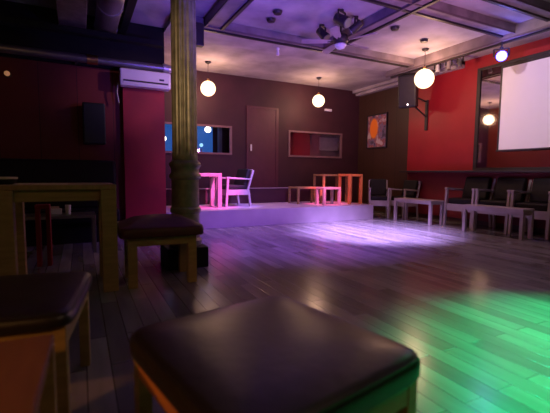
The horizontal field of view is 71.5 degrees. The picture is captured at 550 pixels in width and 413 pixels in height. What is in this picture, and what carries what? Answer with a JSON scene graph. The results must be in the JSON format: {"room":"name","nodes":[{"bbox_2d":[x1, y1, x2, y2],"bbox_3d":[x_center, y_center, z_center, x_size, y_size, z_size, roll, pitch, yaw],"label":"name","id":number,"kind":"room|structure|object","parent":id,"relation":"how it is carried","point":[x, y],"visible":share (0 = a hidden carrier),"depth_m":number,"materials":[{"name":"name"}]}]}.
{"room":"entertainment venue","nodes":[
{"label":"entertainment venue","id":0,"kind":"room"},
{"bbox_2d":[0,56,157,221],"bbox_3d":[-5.046,-1.375,6.885,5.520,3.680,2.420,-2,5,-27],"label":"wall","id":1,"kind":"structure","parent":0,"point":[41,102],"depth_m":6.25,"materials":[{"name":"red paint"}]},
{"bbox_2d":[4,71,11,77],"bbox_3d":[-4.119,-2.044,5.874,0.100,0.100,0.110,-2,5,-27],"label":"wall light","id":2,"kind":"object","parent":1,"relation":"attached to","point":[7,74],"visible":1,"depth_m":5.86,"materials":[{"name":"glass"}]},
{"bbox_2d":[0,0,163,72],"bbox_3d":[-4.470,-2.701,5.658,5.520,0.820,0.070,-2,5,-27],"label":"ceiling beam","id":3,"kind":"structure","parent":1,"relation":"attached to","point":[12,35],"depth_m":6.19,"materials":[{"name":"black paint"}]},
{"bbox_2d":[0,43,170,73],"bbox_3d":[-4.129,-2.359,5.691,5.135,0.170,0.235,-2,5,-27],"label":"pipe","id":4,"kind":"object","parent":1,"relation":"attached to","point":[4,48],"visible":0.85,"depth_m":6.13,"materials":[{"name":"grey metal"}]},
{"bbox_2d":[82,102,105,144],"bbox_3d":[-3.021,-1.375,6.377,0.340,0.660,0.318,-2,5,-27],"label":"loudspeaker","id":5,"kind":"object","parent":1,"relation":"attached to","point":[93,114],"visible":1,"depth_m":6.24,"materials":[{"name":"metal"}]},
{"bbox_2d":[166,187,287,189],"bbox_3d":[-1.174,-0.443,9.380,3.580,0.020,0.050,-2,5,-27],"label":"trim","id":6,"kind":"structure","parent":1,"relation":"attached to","point":[280,187],"depth_m":9.67,"materials":[{"name":"brown wood"}]},
{"bbox_2d":[164,17,434,75],"bbox_3d":[1.008,-3.235,8.092,6.480,0.080,0.730,-2,5,-27],"label":"trim","id":7,"kind":"structure","parent":1,"relation":"attached to","point":[209,37],"depth_m":7.88,"materials":[{"name":"paint"}]},
{"bbox_2d":[122,87,165,218],"bbox_3d":[-2.345,-0.791,6.887,0.700,2.560,0.120,-2,5,-27],"label":"wall pillar","id":8,"kind":"structure","parent":0,"point":[143,110],"depth_m":6.81,"materials":[{"name":"red paint"}]},
{"bbox_2d":[116,68,170,102],"bbox_3d":[-2.273,-2.053,6.621,0.894,0.567,0.215,-2,5,-27],"label":"air conditioner","id":9,"kind":"object","parent":8,"relation":"attached to","point":[131,78],"visible":1,"depth_m":6.53,"materials":[{"name":"white plastic"}]},
{"bbox_2d":[164,70,359,202],"bbox_3d":[-0.319,-1.663,10.704,6.580,3.680,0.120,-2,5,-27],"label":"wall","id":10,"kind":"structure","parent":0,"point":[223,100],"depth_m":10.90,"materials":[{"name":"brown paint"}]},
{"bbox_2d":[165,122,231,154],"bbox_3d":[-1.962,-1.730,9.803,1.800,0.760,0.080,-2,5,-27],"label":"window","id":11,"kind":"structure","parent":10,"relation":"in","point":[203,125],"depth_m":10.02,"materials":[{"name":"paint"}]},
{"bbox_2d":[246,105,278,186],"bbox_3d":[-0.338,-1.639,10.601,0.970,2.210,0.050,-2,5,-27],"label":"door","id":12,"kind":"structure","parent":10,"relation":"in","point":[262,123],"depth_m":10.61,"materials":[{"name":"paint"}]},
{"bbox_2d":[288,130,341,157],"bbox_3d":[1.216,-1.842,11.415,1.890,0.760,0.080,-2,5,-27],"label":"window","id":13,"kind":"structure","parent":10,"relation":"in","point":[289,131],"depth_m":11.38,"materials":[{"name":"paint"}]},
{"bbox_2d":[166,201,372,228],"bbox_3d":[-0.347,0.116,9.447,5.080,0.350,2.370,-2,5,-27],"label":"stage","id":14,"kind":"structure","parent":0,"point":[235,215],"depth_m":8.51,"materials":[{"name":"paint"}]},
{"bbox_2d":[200,173,221,207],"bbox_3d":[-1.675,-0.358,8.405,0.860,0.750,0.600,-2,5,-27],"label":"square table","id":15,"kind":"object","parent":14,"relation":"on","point":[212,176],"visible":0.59,"depth_m":8.33,"materials":[{"name":"brown wood"}]},
{"bbox_2d":[215,169,253,207],"bbox_3d":[-0.943,-0.439,8.809,0.725,0.861,0.625,-3,6,-33],"label":"armchair","id":16,"kind":"object","parent":14,"relation":"on","point":[240,187],"visible":0.94,"depth_m":8.67,"materials":[{"name":"brown wood"}]},
{"bbox_2d":[222,184,246,189],"bbox_3d":[-0.983,-0.448,8.782,0.520,0.105,0.510,-3,6,-33],"label":"seat cushion","id":17,"kind":"object","parent":16,"relation":"on","point":[231,186],"depth_m":8.58,"materials":[{"name":"black leather"}]},
{"bbox_2d":[234,169,250,185],"bbox_3d":[-0.763,-0.679,8.904,0.196,0.395,0.510,-3,6,-33],"label":"cushion","id":18,"kind":"object","parent":16,"relation":"on","point":[241,173],"depth_m":8.78,"materials":[{"name":"black leather"}]},
{"bbox_2d":[166,187,334,205],"bbox_3d":[-0.696,-0.305,10.104,5.080,0.370,0.820,-2,5,-27],"label":"step","id":19,"kind":"structure","parent":14,"relation":"on","point":[269,194],"depth_m":9.87,"materials":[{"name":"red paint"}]},
{"bbox_2d":[288,186,321,203],"bbox_3d":[0.777,-0.296,9.855,0.720,0.420,0.500,-2,5,-27],"label":"table","id":20,"kind":"object","parent":14,"relation":"on","point":[311,188],"visible":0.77,"depth_m":9.78,"materials":[{"name":"brown wood"}]},
{"bbox_2d":[316,187,340,204],"bbox_3d":[1.317,-0.263,9.458,0.500,0.430,0.360,-2,5,-27],"label":"table","id":21,"kind":"object","parent":14,"relation":"on","point":[324,189],"visible":0.99,"depth_m":9.40,"materials":[{"name":"brown wood"}]},
{"bbox_2d":[313,174,347,201],"bbox_3d":[1.491,-0.493,10.292,0.780,0.750,0.500,-2,5,-27],"label":"square table","id":22,"kind":"object","parent":14,"relation":"on","point":[314,175],"visible":0.74,"depth_m":10.26,"materials":[{"name":"brown wood"}]},
{"bbox_2d":[338,174,362,203],"bbox_3d":[1.946,-0.462,9.907,0.420,0.760,0.480,-2,5,-27],"label":"square table","id":23,"kind":"object","parent":14,"relation":"on","point":[349,201],"visible":0.88,"depth_m":9.76,"materials":[{"name":"orange wood"}]},
{"bbox_2d":[213,127,338,156],"bbox_3d":[-0.529,-1.866,11.181,6.270,1.600,0.950,-2,5,-27],"label":"wall","id":24,"kind":"structure","parent":0,"point":[314,138],"depth_m":11.89,"materials":[{"name":"paint"}]},
{"bbox_2d":[165,124,212,151],"bbox_3d":[-2.583,-1.832,10.578,1.760,1.400,0.055,-2,5,-27],"label":"wall panel","id":25,"kind":"object","parent":24,"relation":"attached to","point":[203,137],"visible":0.07,"depth_m":10.79,"materials":[{"name":"blue"}]},
{"bbox_2d":[205,127,210,132],"bbox_3d":[-1.818,-2.280,10.345,0.170,0.555,0.170,-2,5,-27],"label":"pendant lamp","id":26,"kind":"object","parent":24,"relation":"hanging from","point":[207,129],"visible":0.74,"depth_m":10.30,"materials":[{"name":"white glass"}]},
{"bbox_2d":[218,128,221,152],"bbox_3d":[-1.562,-1.794,10.824,0.120,1.300,0.040,-2,5,-27],"label":"sliding panel","id":27,"kind":"object","parent":24,"relation":"attached to","point":[219,129],"visible":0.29,"depth_m":10.80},
{"bbox_2d":[290,132,309,155],"bbox_3d":[0.652,-1.868,11.607,0.940,0.950,0.055,-2,5,-27],"label":"notice board","id":28,"kind":"object","parent":24,"relation":"attached to","point":[299,142],"visible":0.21,"depth_m":11.63,"materials":[{"name":"red paint"}]},
{"bbox_2d":[319,137,337,150],"bbox_3d":[1.700,-1.980,12.143,0.700,0.400,0.035,-2,5,-27],"label":"poster","id":29,"kind":"object","parent":24,"relation":"attached to","point":[328,144],"visible":1,"depth_m":12.13,"materials":[{"name":"paper"}]},
{"bbox_2d":[6,0,549,90],"bbox_3d":[-0.012,-2.984,4.017,12.200,0.100,12.020,-2,5,-27],"label":"ceiling","id":30,"kind":"structure","parent":0,"point":[302,18],"depth_m":7.09,"materials":[{"name":"paint"}]},
{"bbox_2d":[55,0,86,28],"bbox_3d":[-1.865,-2.733,3.420,0.380,0.330,6.200,-2,5,-27],"label":"duct","id":31,"kind":"object","parent":30,"relation":"attached to","point":[73,13],"visible":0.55,"depth_m":5.41,"materials":[{"name":"metal"}]},
{"bbox_2d":[94,0,124,40],"bbox_3d":[-1.551,-2.713,3.864,0.360,0.360,5.700,-2,5,-27],"label":"ventilation duct","id":32,"kind":"object","parent":30,"relation":"hanging from","point":[108,12],"visible":0.77,"depth_m":5.42,"materials":[{"name":"silver metal"}]},
{"bbox_2d":[0,15,162,48],"bbox_3d":[-4.212,-2.633,5.244,5.200,0.080,0.150,-2,5,-27],"label":"rail","id":33,"kind":"object","parent":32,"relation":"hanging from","point":[4,20],"visible":1,"depth_m":5.81,"materials":[{"name":"black metal"}]},
{"bbox_2d":[118,0,136,34],"bbox_3d":[-1.196,-2.806,3.755,0.120,0.230,6.200,-2,5,-27],"label":"cable tray","id":34,"kind":"object","parent":30,"relation":"attached to","point":[129,5],"visible":0.8,"depth_m":5.78,"materials":[{"name":"black paint"}]},
{"bbox_2d":[205,0,253,30],"bbox_3d":[0.655,-2.773,3.138,0.320,0.160,7.420,-2,5,-27],"label":"trim","id":35,"kind":"structure","parent":30,"relation":"attached to","point":[223,12],"depth_m":5.86,"materials":[{"name":"paint"}]},
{"bbox_2d":[266,17,275,22],"bbox_3d":[-0.065,-3.110,6.389,0.180,0.055,0.180,-2,5,-27],"label":"ceiling fitting","id":36,"kind":"object","parent":30,"relation":"attached to","point":[269,19],"visible":1,"depth_m":6.34,"materials":[{"name":"metal"}]},
{"bbox_2d":[272,8,282,15],"bbox_3d":[0.041,-3.082,6.074,0.180,0.055,0.180,-2,5,-27],"label":"ceiling fitting","id":37,"kind":"object","parent":30,"relation":"attached to","point":[277,11],"visible":1,"depth_m":6.03,"materials":[{"name":"metal"}]},
{"bbox_2d":[196,16,413,67],"bbox_3d":[0.773,-3.147,7.456,5.480,0.150,0.200,-2,5,-27],"label":"trim","id":38,"kind":"structure","parent":30,"relation":"attached to","point":[235,30],"depth_m":7.19,"materials":[{"name":"paint"}]},
{"bbox_2d":[196,22,203,47],"bbox_3d":[-1.260,-2.842,6.332,0.140,0.360,0.120,-2,5,-27],"label":"junction box","id":39,"kind":"object","parent":38,"relation":"hanging from","point":[199,26],"visible":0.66,"depth_m":6.28,"materials":[{"name":"metal"}]},
{"bbox_2d":[316,24,329,39],"bbox_3d":[0.837,-3.002,6.627,0.202,0.296,0.246,-2,5,-27],"label":"spotlight","id":40,"kind":"object","parent":30,"relation":"hanging from","point":[320,31],"visible":0.84,"depth_m":6.57,"materials":[{"name":"metal"}]},
{"bbox_2d":[301,26,378,53],"bbox_3d":[1.124,-2.901,6.487,1.267,0.470,1.275,-2,5,-27],"label":"ceiling fan","id":41,"kind":"object","parent":30,"relation":"hanging from","point":[340,39],"visible":0.98,"depth_m":6.41,"materials":[{"name":"metal"}]},
{"bbox_2d":[333,9,350,28],"bbox_3d":[1.061,-2.946,6.014,0.229,0.299,0.287,-2,5,-27],"label":"spotlight","id":42,"kind":"object","parent":30,"relation":"hanging from","point":[344,21],"visible":1,"depth_m":5.95,"materials":[{"name":"metal"}]},
{"bbox_2d":[349,16,362,33],"bbox_3d":[1.327,-2.979,6.274,0.202,0.274,0.226,-2,5,-27],"label":"spotlight","id":43,"kind":"object","parent":30,"relation":"hanging from","point":[357,25],"visible":1,"depth_m":6.23,"materials":[{"name":"metal"}]},
{"bbox_2d":[323,0,440,50],"bbox_3d":[2.736,-2.846,4.194,0.250,0.160,7.420,-2,5,-27],"label":"trim","id":44,"kind":"structure","parent":30,"relation":"attached to","point":[386,16],"depth_m":6.09,"materials":[{"name":"paint"}]},
{"bbox_2d":[390,25,399,30],"bbox_3d":[2.102,-3.118,6.695,0.180,0.055,0.180,-2,5,-27],"label":"ceiling fitting","id":45,"kind":"object","parent":30,"relation":"attached to","point":[394,27],"visible":1,"depth_m":6.65,"materials":[{"name":"metal"}]},
{"bbox_2d":[419,38,428,42],"bbox_3d":[2.854,-3.165,7.312,0.180,0.055,0.180,-2,5,-27],"label":"ceiling fitting","id":46,"kind":"object","parent":30,"relation":"attached to","point":[423,40],"visible":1,"depth_m":7.26,"materials":[{"name":"metal"}]},
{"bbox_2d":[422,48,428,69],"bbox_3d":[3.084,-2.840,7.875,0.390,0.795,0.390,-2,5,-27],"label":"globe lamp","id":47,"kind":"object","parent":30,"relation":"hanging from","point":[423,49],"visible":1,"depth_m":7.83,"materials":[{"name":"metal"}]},
{"bbox_2d":[434,63,440,73],"bbox_3d":[3.715,-3.176,8.730,0.106,0.262,0.115,-2,5,-27],"label":"track spotlight","id":48,"kind":"object","parent":30,"relation":"hanging from","point":[436,66],"visible":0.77,"depth_m":8.70,"materials":[{"name":"white plastic"}]},
{"bbox_2d":[361,0,515,37],"bbox_3d":[0.473,-2.925,4.833,8.400,0.150,0.260,-2,5,-27],"label":"trim","id":49,"kind":"structure","parent":30,"relation":"attached to","point":[440,11],"depth_m":6.00,"materials":[{"name":"paint"}]},
{"bbox_2d":[445,60,452,70],"bbox_3d":[3.851,-3.152,8.464,0.106,0.262,0.115,-2,5,-27],"label":"track spotlight","id":50,"kind":"object","parent":30,"relation":"hanging from","point":[448,64],"visible":0.81,"depth_m":8.44,"materials":[{"name":"white metal"}]},
{"bbox_2d":[456,57,463,67],"bbox_3d":[3.978,-3.129,8.216,0.106,0.262,0.115,-2,5,-27],"label":"track spotlight","id":51,"kind":"object","parent":30,"relation":"hanging from","point":[459,61],"visible":0.81,"depth_m":8.19,"materials":[{"name":"grey metal"}]},
{"bbox_2d":[386,18,549,77],"bbox_3d":[4.671,-2.931,5.670,0.200,0.210,8.300,-2,5,-27],"label":"trim","id":52,"kind":"structure","parent":30,"relation":"attached to","point":[534,26],"depth_m":7.29,"materials":[{"name":"paint"}]},
{"bbox_2d":[493,41,509,61],"bbox_3d":[4.052,-2.769,6.835,0.243,0.383,0.236,-2,5,-27],"label":"spotlight","id":53,"kind":"object","parent":52,"relation":"hanging from","point":[502,55],"visible":0.98,"depth_m":6.79,"materials":[{"name":"metal"}]},
{"bbox_2d":[482,0,549,21],"bbox_3d":[0.811,-2.875,4.171,8.400,0.130,0.230,-2,5,-27],"label":"trim","id":54,"kind":"structure","parent":30,"relation":"attached to","point":[538,9],"depth_m":5.63,"materials":[{"name":"paint"}]},
{"bbox_2d":[26,211,549,412],"bbox_3d":[-0.043,0.782,4.340,12.200,0.100,12.020,-2,5,-27],"label":"floor","id":55,"kind":"structure","parent":0,"point":[473,307],"depth_m":3.52,"materials":[{"name":"grey laminate"}]},
{"bbox_2d":[0,334,56,412],"bbox_3d":[-0.922,0.754,1.062,0.500,0.500,0.620,-2,5,-25],"label":"side table","id":56,"kind":"object","parent":55,"relation":"on","point":[27,365],"visible":1,"depth_m":1.19,"materials":[{"name":"brown wood"}]},
{"bbox_2d":[35,204,52,266],"bbox_3d":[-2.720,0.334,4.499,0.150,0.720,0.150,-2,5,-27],"label":"bar chair","id":57,"kind":"object","parent":55,"relation":"on","point":[47,207],"visible":1,"depth_m":4.44,"materials":[{"name":"red paint"}]},
{"bbox_2d":[0,271,91,412],"bbox_3d":[-1.289,0.661,1.767,0.760,0.560,0.740,-1,5,-19],"label":"upholstered stool","id":58,"kind":"object","parent":55,"relation":"on","point":[39,304],"visible":0.98,"depth_m":1.60,"materials":[{"name":"black leather"}]},
{"bbox_2d":[0,271,91,334],"bbox_3d":[-1.287,0.422,1.746,0.760,0.080,0.740,-1,5,-19],"label":"seat cushion","id":59,"kind":"object","parent":58,"relation":"on","point":[39,302],"depth_m":1.64,"materials":[{"name":"black leather"}]},
{"bbox_2d":[0,183,118,291],"bbox_3d":[-2.024,0.279,3.632,0.920,0.990,0.720,-2,5,-27],"label":"dining table","id":60,"kind":"object","parent":55,"relation":"on","point":[13,253],"visible":0.77,"depth_m":3.42,"materials":[{"name":"brown wood"}]},
{"bbox_2d":[0,177,17,184],"bbox_3d":[-2.299,-0.220,3.255,0.184,0.064,0.184,-2,5,-27],"label":"ashtray","id":61,"kind":"object","parent":60,"relation":"on","point":[3,180],"visible":0.99,"depth_m":3.21,"materials":[{"name":"black paint"}]},
{"bbox_2d":[17,183,67,184],"bbox_3d":[-2.014,-0.196,3.325,0.370,0.008,0.160,-2,5,-27],"label":"menu card","id":62,"kind":"object","parent":60,"relation":"on","point":[19,183],"visible":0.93,"depth_m":3.31,"materials":[{"name":"brown paper"}]},
{"bbox_2d":[0,158,119,246],"bbox_3d":[-4.464,-0.051,5.421,4.150,1.300,0.680,-2,5,-27],"label":"bench","id":63,"kind":"object","parent":55,"relation":"on","point":[75,230],"visible":0.54,"depth_m":5.97,"materials":[{"name":"black leather"}]},
{"bbox_2d":[25,211,96,251],"bbox_3d":[-3.173,0.373,5.172,1.350,0.520,0.500,-2,5,-27],"label":"table","id":64,"kind":"object","parent":55,"relation":"on","point":[92,215],"visible":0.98,"depth_m":5.23,"materials":[{"name":"brown wood"}]},
{"bbox_2d":[51,206,61,214],"bbox_3d":[-3.018,0.054,5.222,0.180,0.110,0.100,-2,5,-27],"label":"box","id":65,"kind":"object","parent":64,"relation":"on","point":[55,210],"visible":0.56,"depth_m":5.20,"materials":[{"name":"white plastic"}]},
{"bbox_2d":[65,205,70,214],"bbox_3d":[-2.844,0.043,5.254,0.076,0.130,0.076,-2,5,-27],"label":"drinking glass","id":66,"kind":"object","parent":64,"relation":"on","point":[67,207],"visible":1,"depth_m":5.23,"materials":[{"name":"clear glass"}]},
{"bbox_2d":[117,214,203,288],"bbox_3d":[-1.196,0.419,3.955,0.800,0.670,0.680,-2,5,-25],"label":"upholstered stool","id":67,"kind":"object","parent":55,"relation":"on","point":[150,229],"visible":0.98,"depth_m":3.71,"materials":[{"name":"brown leather"}]},
{"bbox_2d":[117,214,203,238],"bbox_3d":[-1.194,0.175,3.934,0.800,0.180,0.680,-2,5,-25],"label":"seat cushion","id":68,"kind":"object","parent":67,"relation":"on","point":[150,226],"depth_m":3.69,"materials":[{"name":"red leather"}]},
{"bbox_2d":[160,0,207,270],"bbox_3d":[-1.069,-1.137,4.494,0.530,3.680,0.530,-2,5,-27],"label":"column","id":69,"kind":"structure","parent":55,"relation":"on","point":[184,175],"depth_m":4.39,"materials":[{"name":"gold paint"}]},
{"bbox_2d":[129,296,420,412],"bbox_3d":[-0.032,0.724,1.414,0.780,0.515,0.840,-3,6,-38],"label":"upholstered stool","id":70,"kind":"object","parent":55,"relation":"on","point":[270,354],"visible":1,"depth_m":1.24,"materials":[{"name":"black leather"}]},
{"bbox_2d":[368,179,389,217],"bbox_3d":[2.677,-0.216,9.906,0.500,0.990,0.580,1,5,11],"label":"armchair","id":71,"kind":"object","parent":55,"relation":"on","point":[378,189],"visible":0.97,"depth_m":9.98,"materials":[{"name":"black leather"}]},
{"bbox_2d":[370,179,385,194],"bbox_3d":[2.712,-0.497,10.049,0.408,0.455,0.157,1,5,11],"label":"cushion","id":72,"kind":"object","parent":71,"relation":"on","point":[378,186],"depth_m":10.01,"materials":[{"name":"black leather"}]},
{"bbox_2d":[370,195,386,200],"bbox_3d":[2.670,-0.225,9.867,0.408,0.121,0.416,1,5,11],"label":"seat cushion","id":73,"kind":"object","parent":71,"relation":"on","point":[372,197],"depth_m":9.67,"materials":[{"name":"black leather"}]},
{"bbox_2d":[389,180,420,218],"bbox_3d":[3.356,-0.197,9.899,0.652,0.964,0.500,-3,6,-32],"label":"armchair","id":74,"kind":"object","parent":55,"relation":"on","point":[409,190],"visible":0.7,"depth_m":9.83,"materials":[{"name":"brown wood"}]},
{"bbox_2d":[391,196,415,200],"bbox_3d":[3.320,-0.207,9.875,0.468,0.118,0.408,-3,6,-32],"label":"seat cushion","id":75,"kind":"object","parent":74,"relation":"on","point":[392,198],"depth_m":9.77,"materials":[{"name":"black leather"}]},
{"bbox_2d":[401,180,417,196],"bbox_3d":[3.520,-0.464,9.977,0.176,0.443,0.408,-3,6,-32],"label":"cushion","id":76,"kind":"object","parent":74,"relation":"on","point":[408,184],"depth_m":9.90,"materials":[{"name":"black leather"}]},
{"bbox_2d":[393,198,443,224],"bbox_3d":[3.331,0.096,8.919,0.420,0.540,1.100,-2,5,-27],"label":"table","id":77,"kind":"object","parent":55,"relation":"on","point":[430,202],"visible":1,"depth_m":8.55,"materials":[{"name":"brown wood"}]},
{"bbox_2d":[443,177,495,228],"bbox_3d":[4.226,-0.105,8.310,0.761,1.068,0.712,-2,5,-27],"label":"armchair","id":78,"kind":"object","parent":55,"relation":"on","point":[471,183],"visible":0.73,"depth_m":8.25,"materials":[{"name":"brown wood"}]},
{"bbox_2d":[448,197,486,203],"bbox_3d":[4.182,-0.116,8.287,0.546,0.130,0.581,-2,5,-27],"label":"seat cushion","id":79,"kind":"object","parent":78,"relation":"on","point":[458,200],"depth_m":8.16,"materials":[{"name":"black leather"}]},
{"bbox_2d":[462,177,491,199],"bbox_3d":[4.427,-0.399,8.386,0.206,0.490,0.581,-2,5,-27],"label":"cushion","id":80,"kind":"object","parent":78,"relation":"on","point":[470,182],"depth_m":8.32,"materials":[{"name":"black leather"}]},
{"bbox_2d":[462,204,534,239],"bbox_3d":[4.104,0.264,7.098,0.320,0.530,1.160,-2,5,-27],"label":"table","id":81,"kind":"object","parent":55,"relation":"on","point":[473,208],"visible":1,"depth_m":6.83,"materials":[{"name":"brown wood"}]},
{"bbox_2d":[475,177,531,233],"bbox_3d":[4.557,-0.046,7.662,0.761,1.068,0.712,-2,5,-27],"label":"armchair","id":82,"kind":"object","parent":55,"relation":"on","point":[504,185],"visible":0.67,"depth_m":7.60,"materials":[{"name":"brown wood"}]},
{"bbox_2d":[479,199,520,206],"bbox_3d":[4.513,-0.058,7.638,0.546,0.130,0.581,-2,5,-27],"label":"seat cushion","id":83,"kind":"object","parent":82,"relation":"on","point":[495,202],"depth_m":7.51,"materials":[{"name":"black leather"}]},
{"bbox_2d":[493,177,527,201],"bbox_3d":[4.758,-0.341,7.739,0.206,0.490,0.581,-2,5,-27],"label":"cushion","id":84,"kind":"object","parent":82,"relation":"on","point":[503,184],"depth_m":7.71,"materials":[{"name":"black leather"}]},
{"bbox_2d":[507,178,549,239],"bbox_3d":[4.884,0.011,7.023,0.761,1.068,0.712,-2,5,-27],"label":"armchair","id":85,"kind":"object","parent":55,"relation":"on","point":[539,198],"visible":0.78,"depth_m":7.09,"materials":[{"name":"brown wood"}]},
{"bbox_2d":[515,202,547,211],"bbox_3d":[4.839,0.000,6.999,0.546,0.130,0.581,-2,5,-27],"label":"seat cushion","id":86,"kind":"object","parent":85,"relation":"on","point":[538,206],"depth_m":6.86,"materials":[{"name":"black leather"}]},
{"bbox_2d":[529,178,549,202],"bbox_3d":[5.085,-0.283,7.099,0.206,0.490,0.581,-2,5,-27],"label":"cushion","id":87,"kind":"object","parent":85,"relation":"on","point":[540,189],"depth_m":7.18,"materials":[{"name":"black leather"}]},
{"bbox_2d":[357,87,544,233],"bbox_3d":[5.365,-1.291,6.915,0.100,3.680,12.020,-2,5,-27],"label":"wall","id":88,"kind":"structure","parent":0,"point":[376,163],"depth_m":10.92,"materials":[{"name":"brown paint"}]},
{"bbox_2d":[366,112,387,148],"bbox_3d":[3.018,-2.230,11.320,0.040,1.000,0.860,-2,5,-27],"label":"framed picture","id":89,"kind":"object","parent":88,"relation":"attached to","point":[377,124],"visible":1,"depth_m":11.29,"materials":[{"name":"paper"}]},
{"bbox_2d":[352,60,464,96],"bbox_3d":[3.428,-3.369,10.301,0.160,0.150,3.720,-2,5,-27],"label":"trim","id":90,"kind":"structure","parent":88,"relation":"attached to","point":[454,68],"depth_m":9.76,"materials":[{"name":"paint"}]},
{"bbox_2d":[398,73,428,129],"bbox_3d":[3.433,-2.596,9.495,0.662,1.348,0.690,3,6,28],"label":"loudspeaker","id":91,"kind":"object","parent":88,"relation":"attached to","point":[408,84],"visible":0.97,"depth_m":9.30,"materials":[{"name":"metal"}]},
{"bbox_2d":[399,76,414,105],"bbox_3d":[3.206,-2.803,9.283,0.360,0.670,0.133,3,6,28],"label":"grille","id":92,"kind":"object","parent":91,"relation":"attached to","point":[406,83],"depth_m":9.27,"materials":[{"name":"metal"}]},
{"bbox_2d":[407,57,478,170],"bbox_3d":[4.027,-2.113,9.351,0.030,2.480,1.950,-2,5,-27],"label":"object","id":93,"kind":"structure","parent":88,"relation":"attached to","point":[447,143],"depth_m":9.17,"materials":[{"name":"red paint"}]},
{"bbox_2d":[399,170,549,172],"bbox_3d":[4.719,-0.714,7.764,0.320,0.045,5.620,-2,5,-27],"label":"wall shelf","id":94,"kind":"object","parent":88,"relation":"attached to","point":[468,171],"visible":1,"depth_m":7.97,"materials":[{"name":"metal"}]},
{"bbox_2d":[407,172,549,228],"bbox_3d":[4.848,-0.167,7.867,0.030,1.070,5.600,-2,5,-27],"label":"trim","id":95,"kind":"structure","parent":88,"relation":"attached to","point":[433,184],"depth_m":9.11,"materials":[{"name":"red paint"}]},
{"bbox_2d":[472,63,549,169],"bbox_3d":[5.261,-1.778,6.909,0.060,2.210,3.540,-2,5,-27],"label":"wall mirror","id":96,"kind":"object","parent":88,"relation":"attached to","point":[485,156],"visible":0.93,"depth_m":8.14,"materials":[{"name":"mirror"}]},
{"bbox_2d":[496,50,549,151],"bbox_3d":[5.222,-1.941,6.772,0.117,1.803,2.600,-2,5,-27],"label":"projection screen","id":97,"kind":"object","parent":96,"relation":"attached to","point":[524,99],"visible":1,"depth_m":7.42,"materials":[{"name":"fabric"}]},
{"bbox_2d":[478,37,549,68],"bbox_3d":[5.310,-3.004,6.761,0.030,0.240,3.670,-2,5,-27],"label":"trim","id":98,"kind":"structure","parent":88,"relation":"attached to","point":[538,46],"depth_m":7.57,"materials":[{"name":"red paint"}]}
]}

